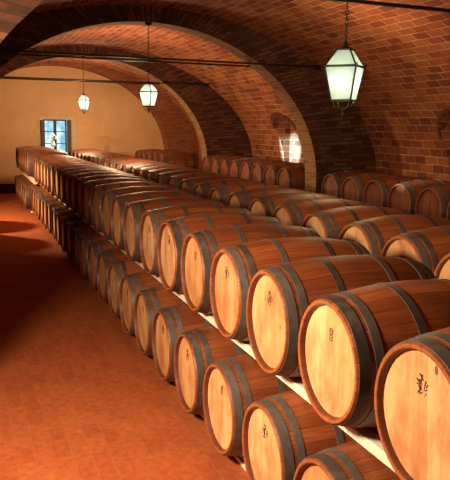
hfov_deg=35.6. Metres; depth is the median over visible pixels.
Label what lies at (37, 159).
wine barrel
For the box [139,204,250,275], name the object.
wine barrel
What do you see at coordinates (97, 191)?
wine barrel
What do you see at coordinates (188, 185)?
wine barrel
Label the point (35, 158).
wine barrel
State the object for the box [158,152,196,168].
wine barrel
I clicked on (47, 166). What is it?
wine barrel
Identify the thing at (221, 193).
wine barrel
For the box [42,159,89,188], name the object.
wine barrel
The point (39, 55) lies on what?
rod
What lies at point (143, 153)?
wine barrel
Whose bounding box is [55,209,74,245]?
wine barrel
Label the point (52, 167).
wine barrel
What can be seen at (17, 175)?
wine barrel
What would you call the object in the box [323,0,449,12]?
rod
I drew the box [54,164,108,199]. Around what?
wine barrel
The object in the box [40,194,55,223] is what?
wine barrel
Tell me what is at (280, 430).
wine barrel
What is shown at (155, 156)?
wine barrel
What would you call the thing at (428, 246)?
wine barrel
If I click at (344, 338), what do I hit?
wine barrel
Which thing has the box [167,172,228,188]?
wine barrel
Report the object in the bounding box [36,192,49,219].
wine barrel
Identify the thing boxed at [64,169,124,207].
wine barrel
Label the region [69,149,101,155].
wine barrel
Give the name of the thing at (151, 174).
wine barrel
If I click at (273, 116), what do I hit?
trim
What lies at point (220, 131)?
brick arch
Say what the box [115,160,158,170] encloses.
wine barrel
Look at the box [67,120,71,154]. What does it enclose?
shutter
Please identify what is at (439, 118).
trim
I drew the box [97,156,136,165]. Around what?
wine barrel
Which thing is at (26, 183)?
wine barrel
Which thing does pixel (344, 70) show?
hanging lantern
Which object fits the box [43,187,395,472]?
rail
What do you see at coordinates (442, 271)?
wine barrel
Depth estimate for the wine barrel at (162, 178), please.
11.70 m
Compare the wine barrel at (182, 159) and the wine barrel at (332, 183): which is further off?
the wine barrel at (182, 159)
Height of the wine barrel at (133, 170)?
0.698 m
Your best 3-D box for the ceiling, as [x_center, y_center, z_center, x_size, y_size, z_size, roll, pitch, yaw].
[-0.690,-2.586,10.114,10.999,3.800,28.400,-3,10,-20]
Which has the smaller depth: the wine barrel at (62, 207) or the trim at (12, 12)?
the trim at (12, 12)
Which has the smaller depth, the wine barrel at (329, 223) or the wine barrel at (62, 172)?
the wine barrel at (329, 223)
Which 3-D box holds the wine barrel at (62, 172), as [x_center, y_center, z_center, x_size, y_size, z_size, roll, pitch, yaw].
[-2.436,-0.968,12.519,1.000,0.702,0.702,-3,10,-20]
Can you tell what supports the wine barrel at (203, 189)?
on the rail
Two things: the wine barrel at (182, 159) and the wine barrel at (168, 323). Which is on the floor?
the wine barrel at (168, 323)
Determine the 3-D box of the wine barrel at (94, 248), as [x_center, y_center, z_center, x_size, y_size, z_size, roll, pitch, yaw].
[-1.267,0.315,9.248,1.000,0.697,0.697,-3,10,-20]
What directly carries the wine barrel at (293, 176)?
on the rail
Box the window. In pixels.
[38,117,74,155]
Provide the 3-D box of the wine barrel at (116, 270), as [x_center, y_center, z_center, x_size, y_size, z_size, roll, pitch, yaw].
[-0.786,0.531,7.951,1.000,0.701,0.701,-3,10,-20]
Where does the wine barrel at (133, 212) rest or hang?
on the rail at (371, 441)
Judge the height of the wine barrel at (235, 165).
0.696 m
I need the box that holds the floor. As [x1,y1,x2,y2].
[0,193,247,479]
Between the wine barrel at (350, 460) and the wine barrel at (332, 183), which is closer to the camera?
the wine barrel at (350, 460)
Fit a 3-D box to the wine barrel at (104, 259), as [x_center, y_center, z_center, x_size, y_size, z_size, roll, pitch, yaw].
[-1.028,0.423,8.599,1.000,0.698,0.698,-3,10,-20]
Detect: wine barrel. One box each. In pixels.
[15,175,23,193]
[16,146,48,167]
[16,176,25,197]
[17,147,52,168]
[18,178,28,199]
[19,147,50,170]
[19,180,30,203]
[21,148,55,172]
[22,182,32,205]
[24,149,59,173]
[24,183,40,209]
[26,150,67,176]
[32,186,43,212]
[34,155,72,181]
[34,189,46,215]
[36,156,79,183]
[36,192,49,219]
[39,157,83,186]
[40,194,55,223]
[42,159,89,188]
[42,198,58,228]
[45,161,95,192]
[46,201,63,233]
[49,162,101,195]
[51,205,68,238]
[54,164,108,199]
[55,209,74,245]
[58,166,115,203]
[60,214,80,251]
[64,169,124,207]
[65,219,87,259]
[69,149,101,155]
[69,171,133,212]
[72,150,100,156]
[72,225,96,267]
[76,150,106,157]
[76,174,144,218]
[79,232,106,277]
[80,151,112,158]
[82,178,155,224]
[84,152,116,160]
[87,240,115,288]
[88,153,126,161]
[91,181,169,231]
[92,154,131,163]
[96,249,127,301]
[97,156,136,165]
[101,186,186,239]
[103,157,142,166]
[107,259,144,316]
[109,158,152,168]
[110,191,202,250]
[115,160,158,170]
[119,271,162,334]
[121,161,167,172]
[123,197,223,261]
[129,163,178,175]
[134,286,184,355]
[135,149,159,157]
[137,165,191,177]
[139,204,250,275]
[140,150,167,158]
[145,167,201,181]
[146,151,174,159]
[151,151,172,160]
[152,303,211,381]
[156,170,213,184]
[157,212,280,292]
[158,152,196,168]
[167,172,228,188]
[174,325,246,414]
[179,175,246,192]
[181,223,320,313]
[193,179,263,198]
[201,155,233,171]
[203,353,292,456]
[208,183,283,204]
[210,156,242,173]
[210,237,370,340]
[219,157,251,174]
[226,187,308,209]
[229,158,267,176]
[240,160,276,179]
[242,390,378,479]
[246,254,435,376]
[248,192,337,216]
[251,161,292,181]
[263,163,304,184]
[272,198,370,225]
[277,165,304,189]
[293,434,400,479]
[298,279,449,427]
[301,206,410,238]
[322,171,375,198]
[338,214,449,255]
[341,173,398,201]
[363,176,423,206]
[374,327,449,479]
[380,226,449,273]
[388,179,449,214]
[415,183,449,217]
[434,253,449,279]
[447,202,449,218]
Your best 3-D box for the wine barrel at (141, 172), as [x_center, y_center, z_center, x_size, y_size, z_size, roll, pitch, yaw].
[-1.117,-1.061,13.212,1.000,0.697,0.697,-3,10,-20]
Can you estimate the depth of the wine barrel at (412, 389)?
2.67 m
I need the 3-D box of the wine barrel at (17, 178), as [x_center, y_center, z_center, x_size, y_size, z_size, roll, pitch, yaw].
[-5.499,-1.517,20.219,1.000,0.696,0.696,-3,10,-20]
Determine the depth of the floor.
5.82 m
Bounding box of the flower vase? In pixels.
[48,134,57,146]
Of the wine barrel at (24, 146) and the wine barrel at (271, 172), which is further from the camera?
the wine barrel at (24, 146)
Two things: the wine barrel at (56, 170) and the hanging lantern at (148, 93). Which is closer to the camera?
the hanging lantern at (148, 93)
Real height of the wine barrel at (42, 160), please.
0.697 m
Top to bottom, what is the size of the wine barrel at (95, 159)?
0.711 m
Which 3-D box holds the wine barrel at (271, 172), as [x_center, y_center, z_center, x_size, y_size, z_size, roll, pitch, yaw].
[1.378,-1.282,14.797,1.000,0.697,0.698,-3,10,-20]
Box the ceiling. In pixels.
[29,0,449,180]
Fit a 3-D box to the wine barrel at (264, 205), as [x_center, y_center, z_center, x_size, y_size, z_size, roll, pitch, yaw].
[0.819,-0.197,8.029,1.000,0.697,0.697,-3,10,-20]
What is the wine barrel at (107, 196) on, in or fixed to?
on the rail
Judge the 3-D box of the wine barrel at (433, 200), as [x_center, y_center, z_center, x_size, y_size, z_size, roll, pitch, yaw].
[3.253,-0.446,9.781,1.000,0.707,0.707,-3,11,-20]
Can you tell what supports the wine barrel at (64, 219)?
on the floor
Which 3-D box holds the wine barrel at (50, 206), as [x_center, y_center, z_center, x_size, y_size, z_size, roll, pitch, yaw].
[-2.971,-0.441,13.780,1.000,0.698,0.698,-3,10,-20]
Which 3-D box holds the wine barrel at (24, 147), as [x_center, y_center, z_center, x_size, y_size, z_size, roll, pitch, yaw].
[-5.458,-2.348,20.236,1.000,0.698,0.698,-3,10,-20]
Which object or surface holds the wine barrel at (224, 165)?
on the rail
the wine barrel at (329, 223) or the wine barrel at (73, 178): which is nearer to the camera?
the wine barrel at (329, 223)
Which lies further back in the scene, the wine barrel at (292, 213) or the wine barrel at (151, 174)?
the wine barrel at (151, 174)
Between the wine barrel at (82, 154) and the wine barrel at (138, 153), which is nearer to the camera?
the wine barrel at (82, 154)
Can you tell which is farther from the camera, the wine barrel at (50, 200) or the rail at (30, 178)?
the rail at (30, 178)
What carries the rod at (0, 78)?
attached to the ceiling
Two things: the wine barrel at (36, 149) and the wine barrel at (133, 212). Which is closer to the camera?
the wine barrel at (133, 212)
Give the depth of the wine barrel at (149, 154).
20.88 m
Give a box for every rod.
[0,49,320,69]
[0,76,207,86]
[0,78,159,84]
[19,54,249,66]
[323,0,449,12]
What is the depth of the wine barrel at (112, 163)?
15.61 m
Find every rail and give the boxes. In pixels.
[21,171,36,183]
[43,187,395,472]
[174,382,245,470]
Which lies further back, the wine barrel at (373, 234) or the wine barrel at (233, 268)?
the wine barrel at (373, 234)
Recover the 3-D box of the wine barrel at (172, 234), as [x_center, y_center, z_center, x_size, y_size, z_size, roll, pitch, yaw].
[-0.028,0.114,6.036,1.000,0.719,0.719,-3,12,-20]
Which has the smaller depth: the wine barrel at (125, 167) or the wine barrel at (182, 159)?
the wine barrel at (125, 167)
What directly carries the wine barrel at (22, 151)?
on the rail at (30, 178)
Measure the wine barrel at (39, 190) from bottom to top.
0.697 m
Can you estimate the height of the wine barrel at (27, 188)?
0.698 m
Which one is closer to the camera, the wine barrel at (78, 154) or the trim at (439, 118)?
the trim at (439, 118)
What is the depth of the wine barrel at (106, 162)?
16.23 m
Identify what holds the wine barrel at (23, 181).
on the floor
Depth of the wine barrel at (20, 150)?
19.50 m
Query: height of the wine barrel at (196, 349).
0.695 m
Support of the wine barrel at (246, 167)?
on the rail
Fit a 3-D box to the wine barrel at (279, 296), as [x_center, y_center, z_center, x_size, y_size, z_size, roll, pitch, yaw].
[0.694,0.438,4.091,1.000,0.699,0.699,-3,10,-20]
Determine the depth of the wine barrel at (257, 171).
15.23 m
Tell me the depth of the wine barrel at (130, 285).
7.04 m
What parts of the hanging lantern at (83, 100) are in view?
glass pane, glass pane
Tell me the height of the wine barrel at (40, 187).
0.703 m
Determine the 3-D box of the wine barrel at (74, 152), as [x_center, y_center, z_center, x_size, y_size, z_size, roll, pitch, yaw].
[-4.031,-2.357,20.983,1.000,0.698,0.698,-3,10,-20]
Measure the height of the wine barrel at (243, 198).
0.696 m
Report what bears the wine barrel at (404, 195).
on the rail
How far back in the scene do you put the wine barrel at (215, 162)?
17.81 m
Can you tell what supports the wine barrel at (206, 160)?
on the rail
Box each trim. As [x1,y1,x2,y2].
[0,0,44,42]
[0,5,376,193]
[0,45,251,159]
[19,62,198,169]
[270,112,295,129]
[437,106,449,137]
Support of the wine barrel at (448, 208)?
on the rail
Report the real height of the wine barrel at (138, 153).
0.697 m
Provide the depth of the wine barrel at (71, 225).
10.92 m
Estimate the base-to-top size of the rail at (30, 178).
0.143 m
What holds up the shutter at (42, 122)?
attached to the window
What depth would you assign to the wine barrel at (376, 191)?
10.84 m
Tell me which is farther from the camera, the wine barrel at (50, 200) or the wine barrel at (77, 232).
the wine barrel at (50, 200)
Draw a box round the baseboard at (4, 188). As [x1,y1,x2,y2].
[0,184,14,192]
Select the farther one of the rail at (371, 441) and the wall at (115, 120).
the wall at (115, 120)
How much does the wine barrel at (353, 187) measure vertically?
0.696 m
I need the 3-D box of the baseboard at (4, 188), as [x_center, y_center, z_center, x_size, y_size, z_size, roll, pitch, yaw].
[-5.286,-1.718,22.846,9.100,0.300,0.034,-3,10,-23]
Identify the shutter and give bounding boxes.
[40,120,44,146]
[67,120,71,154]
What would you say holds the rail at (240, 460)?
on the floor
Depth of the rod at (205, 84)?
17.52 m
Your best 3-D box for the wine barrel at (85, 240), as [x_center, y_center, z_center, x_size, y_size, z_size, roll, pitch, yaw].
[-1.518,0.207,9.893,1.000,0.714,0.715,-3,8,-20]
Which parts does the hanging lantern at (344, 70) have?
glass pane, frame, chain, glass pane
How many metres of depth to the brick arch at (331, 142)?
12.54 m
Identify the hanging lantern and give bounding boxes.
[77,56,89,112]
[138,22,158,112]
[322,0,366,115]
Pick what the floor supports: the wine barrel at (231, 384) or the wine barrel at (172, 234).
the wine barrel at (231, 384)
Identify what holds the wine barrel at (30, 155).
on the rail at (30, 178)
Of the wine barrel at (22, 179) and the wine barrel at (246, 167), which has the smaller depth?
the wine barrel at (246, 167)
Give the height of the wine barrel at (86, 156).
0.697 m
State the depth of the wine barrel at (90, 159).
18.20 m
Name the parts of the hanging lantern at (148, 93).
glass pane, frame, glass pane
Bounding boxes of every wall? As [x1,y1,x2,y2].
[0,66,163,183]
[199,155,201,169]
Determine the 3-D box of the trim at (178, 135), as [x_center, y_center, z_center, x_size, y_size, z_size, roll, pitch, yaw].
[-5.216,-3.593,22.326,9.440,4.270,0.500,-3,10,-23]
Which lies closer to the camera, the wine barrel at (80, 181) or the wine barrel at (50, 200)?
the wine barrel at (80, 181)
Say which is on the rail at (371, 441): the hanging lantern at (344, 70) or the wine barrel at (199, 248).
the wine barrel at (199, 248)
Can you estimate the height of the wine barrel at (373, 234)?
0.698 m
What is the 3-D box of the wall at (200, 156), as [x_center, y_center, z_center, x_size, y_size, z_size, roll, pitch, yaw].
[3.708,-0.243,12.145,0.250,1.350,28.400,-3,10,-20]
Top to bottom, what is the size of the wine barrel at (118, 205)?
0.696 m
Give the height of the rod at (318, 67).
0.100 m
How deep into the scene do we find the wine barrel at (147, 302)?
6.38 m
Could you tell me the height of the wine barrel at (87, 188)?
0.698 m
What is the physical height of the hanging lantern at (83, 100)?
1.450 m
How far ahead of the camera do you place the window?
22.58 m

